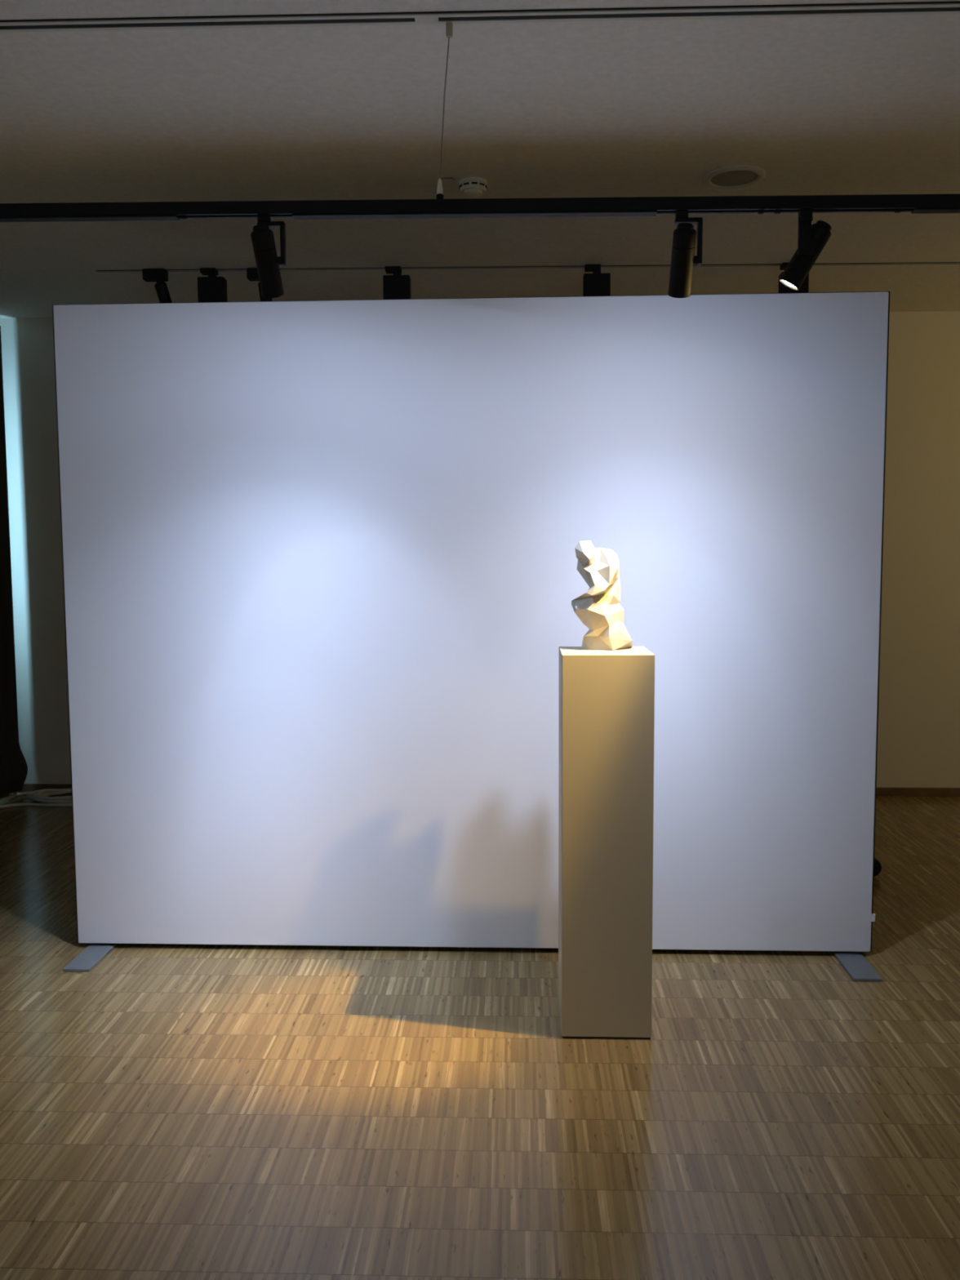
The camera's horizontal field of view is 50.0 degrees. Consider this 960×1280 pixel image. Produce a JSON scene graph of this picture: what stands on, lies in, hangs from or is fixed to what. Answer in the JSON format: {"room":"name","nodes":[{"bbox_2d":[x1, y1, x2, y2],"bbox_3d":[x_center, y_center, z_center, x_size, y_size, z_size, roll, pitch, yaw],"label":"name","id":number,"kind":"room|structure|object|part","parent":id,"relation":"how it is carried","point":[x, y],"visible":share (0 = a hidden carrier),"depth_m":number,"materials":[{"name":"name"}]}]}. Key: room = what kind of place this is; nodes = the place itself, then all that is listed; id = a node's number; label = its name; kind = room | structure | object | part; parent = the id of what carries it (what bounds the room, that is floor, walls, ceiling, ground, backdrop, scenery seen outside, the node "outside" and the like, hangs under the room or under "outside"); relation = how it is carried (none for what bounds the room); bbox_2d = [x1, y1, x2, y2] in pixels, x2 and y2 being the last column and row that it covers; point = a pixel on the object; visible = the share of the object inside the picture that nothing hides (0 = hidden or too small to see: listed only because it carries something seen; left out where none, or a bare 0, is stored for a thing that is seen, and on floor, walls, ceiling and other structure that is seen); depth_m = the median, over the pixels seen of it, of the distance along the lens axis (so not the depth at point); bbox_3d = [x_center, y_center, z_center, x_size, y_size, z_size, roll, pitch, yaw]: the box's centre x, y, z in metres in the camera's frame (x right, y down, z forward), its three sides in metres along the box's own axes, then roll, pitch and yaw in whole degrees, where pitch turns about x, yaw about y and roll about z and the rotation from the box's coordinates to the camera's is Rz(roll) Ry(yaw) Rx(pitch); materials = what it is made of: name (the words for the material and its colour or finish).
{"room":"museum","nodes":[
{"label":"museum","id":0,"kind":"room"},
{"bbox_2d":[0,791,959,1279],"bbox_3d":[0.528,1.396,2.069,8.300,0.120,9.174,0,5,2],"label":"floor","id":1,"kind":"structure","parent":0,"point":[168,1112],"depth_m":2.82,"materials":[{"name":"brown wood"}]},
{"bbox_2d":[17,791,32,795],"bbox_3d":[-2.425,0.962,6.518,0.977,0.018,0.083,0,5,-2],"label":"cable","id":2,"kind":"object","parent":1,"relation":"on","point":[23,793],"visible":0.19,"depth_m":6.48,"materials":[{"name":"grey plastic"}]},
{"bbox_2d":[0,803,71,808],"bbox_3d":[-2.560,0.992,6.185,0.920,0.018,0.161,-2,5,-15],"label":"cable","id":3,"kind":"object","parent":1,"relation":"on","point":[14,804],"visible":0.62,"depth_m":6.18,"materials":[{"name":"black plastic"}]},
{"bbox_2d":[26,788,71,803],"bbox_3d":[-2.541,0.957,6.364,0.502,0.053,0.287,0,5,2],"label":"cable coil","id":4,"kind":"object","parent":1,"relation":"on","point":[41,795],"visible":0.54,"depth_m":6.28,"materials":[{"name":"white plastic"}]},
{"bbox_2d":[52,291,889,981],"bbox_3d":[-0.046,-0.030,3.883,3.020,2.420,0.620,0,5,2],"label":"wall","id":5,"kind":"structure","parent":1,"relation":"on","point":[322,578],"depth_m":3.79,"materials":[{"name":"white paint"}]},
{"bbox_2d":[558,646,654,1039],"bbox_3d":[0.395,0.631,3.287,0.278,1.200,0.278,0,5,2],"label":"pedestal","id":6,"kind":"object","parent":1,"relation":"on","point":[606,698],"visible":0.98,"depth_m":3.15,"materials":[{"name":"beige"}]},
{"bbox_2d":[571,540,631,650],"bbox_3d":[0.390,-0.143,3.270,0.199,0.344,0.152,0,5,2],"label":"statuette","id":7,"kind":"object","parent":6,"relation":"on","point":[599,609],"visible":1,"depth_m":3.23,"materials":[{"name":"beige paint"}]},
{"bbox_2d":[873,857,881,876],"bbox_3d":[1.818,1.048,4.837,0.088,0.088,0.178,0,5,2],"label":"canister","id":8,"kind":"object","parent":1,"relation":"on","point":[877,867],"visible":0.32,"depth_m":4.75,"materials":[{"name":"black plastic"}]},
{"bbox_2d":[0,0,959,318],"bbox_3d":[0.511,-1.612,1.813,8.300,0.122,9.174,0,5,2],"label":"ceiling","id":9,"kind":"structure","parent":0,"point":[865,104],"depth_m":3.56,"materials":[{"name":"paint"}]},
{"bbox_2d":[0,325,27,798],"bbox_3d":[-2.940,-0.398,5.405,0.112,2.855,1.928,0,5,2],"label":"curtain","id":10,"kind":"object","parent":9,"relation":"hanging from","point":[13,764],"visible":1,"depth_m":6.32,"materials":[{"name":"grey fabric"}]},
{"bbox_2d":[458,177,487,198],"bbox_3d":[-0.027,-1.743,3.983,0.110,0.053,0.110,0,5,2],"label":"smoke detector","id":11,"kind":"object","parent":9,"relation":"attached to","point":[470,187],"visible":1,"depth_m":3.95,"materials":[{"name":"beige plastic"}]},
{"bbox_2d":[0,0,959,32],"bbox_3d":[0.550,-1.660,2.724,7.700,0.019,0.053,0,5,2],"label":"ceiling track","id":12,"kind":"object","parent":9,"relation":"attached to","point":[917,7],"visible":1,"depth_m":2.74,"materials":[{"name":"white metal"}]},
{"bbox_2d":[0,22,959,222],"bbox_3d":[0.305,-1.412,2.781,5.800,0.516,0.036,0,5,2],"label":"track","id":13,"kind":"object","parent":9,"relation":"hanging from","point":[439,207],"visible":1,"depth_m":2.80,"materials":[{"name":"black metal"}]},
{"bbox_2d":[250,214,286,298],"bbox_3d":[-0.580,-1.062,2.853,0.085,0.216,0.141,0,5,2],"label":"track spotlight","id":14,"kind":"object","parent":13,"relation":"hanging from","point":[268,262],"visible":1,"depth_m":2.83,"materials":[{"name":"black metal"}]},
{"bbox_3d":[-0.556,-1.048,2.849,0.022,0.022,0.022,0,5,2],"label":"pivot knob","id":15,"kind":"part","parent":14,"relation":"part of","materials":[{"name":"black plastic"}]},
{"bbox_3d":[0.304,-1.179,2.801,5.800,0.034,0.036,0,5,2],"label":"rail","id":16,"kind":"part","parent":13,"relation":"part of","materials":[{"name":"black metal"}]},
{"bbox_2d":[667,210,702,297],"bbox_3d":[0.561,-1.050,2.806,0.083,0.223,0.141,0,5,2],"label":"track spotlight","id":17,"kind":"object","parent":13,"relation":"hanging from","point":[683,258],"visible":1,"depth_m":2.78,"materials":[{"name":"black metal"}]},
{"bbox_3d":[0.584,-1.033,2.801,0.022,0.022,0.022,0,5,2],"label":"pivot knob","id":18,"kind":"part","parent":17,"relation":"part of","materials":[{"name":"black plastic"}]},
{"bbox_2d":[778,208,831,290],"bbox_3d":[0.894,-1.064,2.826,0.133,0.194,0.108,0,5,2],"label":"track spotlight","id":19,"kind":"object","parent":13,"relation":"hanging from","point":[812,238],"visible":1,"depth_m":2.80,"materials":[{"name":"black metal"}]},
{"bbox_3d":[0.898,-1.058,2.803,0.022,0.022,0.022,0,5,2],"label":"pivot knob","id":20,"kind":"part","parent":19,"relation":"part of","materials":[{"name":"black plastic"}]},
{"bbox_2d":[95,262,959,272],"bbox_3d":[1.272,-1.863,5.117,6.460,0.018,0.019,0,5,2],"label":"ceiling track","id":21,"kind":"object","parent":9,"relation":"attached to","point":[916,263],"visible":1,"depth_m":5.15,"materials":[{"name":"grey metal"}]},
{"bbox_2d":[142,268,172,302],"bbox_3d":[-1.633,-1.764,5.261,0.142,0.233,0.108,0,5,2],"label":"spotlight","id":22,"kind":"object","parent":21,"relation":"hanging from","point":[160,276],"visible":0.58,"depth_m":5.21,"materials":[{"name":"black metal"}]},
{"bbox_2d":[197,267,227,302],"bbox_3d":[-1.352,-1.781,5.210,0.132,0.189,0.080,0,5,2],"label":"floodlight","id":23,"kind":"object","parent":21,"relation":"hanging from","point":[211,288],"visible":0.83,"depth_m":5.17,"materials":[{"name":"black metal"}]},
{"bbox_3d":[-1.351,-1.839,5.202,0.038,0.028,0.028,0,5,2],"label":"stem","id":24,"kind":"part","parent":23,"relation":"part of","materials":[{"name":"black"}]},
{"bbox_2d":[246,267,272,301],"bbox_3d":[-1.113,-1.760,5.239,0.118,0.235,0.108,0,5,2],"label":"spotlight","id":25,"kind":"object","parent":21,"relation":"hanging from","point":[251,273],"visible":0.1,"depth_m":5.18,"materials":[{"name":"black metal"}]},
{"bbox_2d":[382,266,410,299],"bbox_3d":[-0.416,-1.776,5.171,0.132,0.189,0.080,0,5,2],"label":"floodlight","id":26,"kind":"object","parent":21,"relation":"hanging from","point":[397,286],"visible":0.84,"depth_m":5.13,"materials":[{"name":"black metal"}]},
{"bbox_3d":[-0.415,-1.833,5.163,0.038,0.028,0.028,0,5,2],"label":"stem","id":27,"kind":"part","parent":26,"relation":"part of","materials":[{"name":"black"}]},
{"bbox_2d":[582,264,610,296],"bbox_3d":[0.580,-1.770,5.129,0.132,0.189,0.080,0,5,2],"label":"floodlight","id":28,"kind":"object","parent":21,"relation":"hanging from","point":[596,283],"visible":0.82,"depth_m":5.09,"materials":[{"name":"black metal"}]},
{"bbox_3d":[0.581,-1.828,5.121,0.038,0.028,0.028,0,5,2],"label":"stem","id":29,"kind":"part","parent":28,"relation":"part of","materials":[{"name":"black metal"}]},
{"bbox_2d":[777,262,808,293],"bbox_3d":[1.548,-1.764,5.089,0.132,0.189,0.080,0,5,2],"label":"spotlight","id":30,"kind":"object","parent":21,"relation":"hanging from","point":[804,288],"visible":0.24,"depth_m":5.05,"materials":[{"name":"black metal"}]},
{"bbox_2d":[702,164,765,189],"bbox_3d":[0.966,-1.756,3.916,0.232,0.012,0.232,-1,5,2],"label":"ceiling speaker","id":31,"kind":"object","parent":9,"relation":"attached to","point":[736,176],"visible":1,"depth_m":3.90,"materials":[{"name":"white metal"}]},
{"bbox_2d":[711,170,758,186],"bbox_3d":[0.966,-1.756,3.916,0.176,0.007,0.176,0,5,2],"label":"grille","id":32,"kind":"object","parent":31,"relation":"attached to","point":[734,178],"depth_m":3.91,"materials":[{"name":"grey metal"}]},
{"bbox_2d":[0,311,959,787],"bbox_3d":[0.708,-0.538,6.379,8.300,3.000,0.150,0,5,2],"label":"wall","id":33,"kind":"structure","parent":0,"point":[918,731],"depth_m":6.30,"materials":[{"name":"beige paint"}]},
{"bbox_2d":[16,783,959,796],"bbox_3d":[0.712,0.938,6.421,7.900,0.052,0.016,0,5,2],"label":"baseboard","id":34,"kind":"structure","parent":33,"relation":"attached to","point":[944,792],"depth_m":6.33,"materials":[{"name":"brown wood"}]}
]}

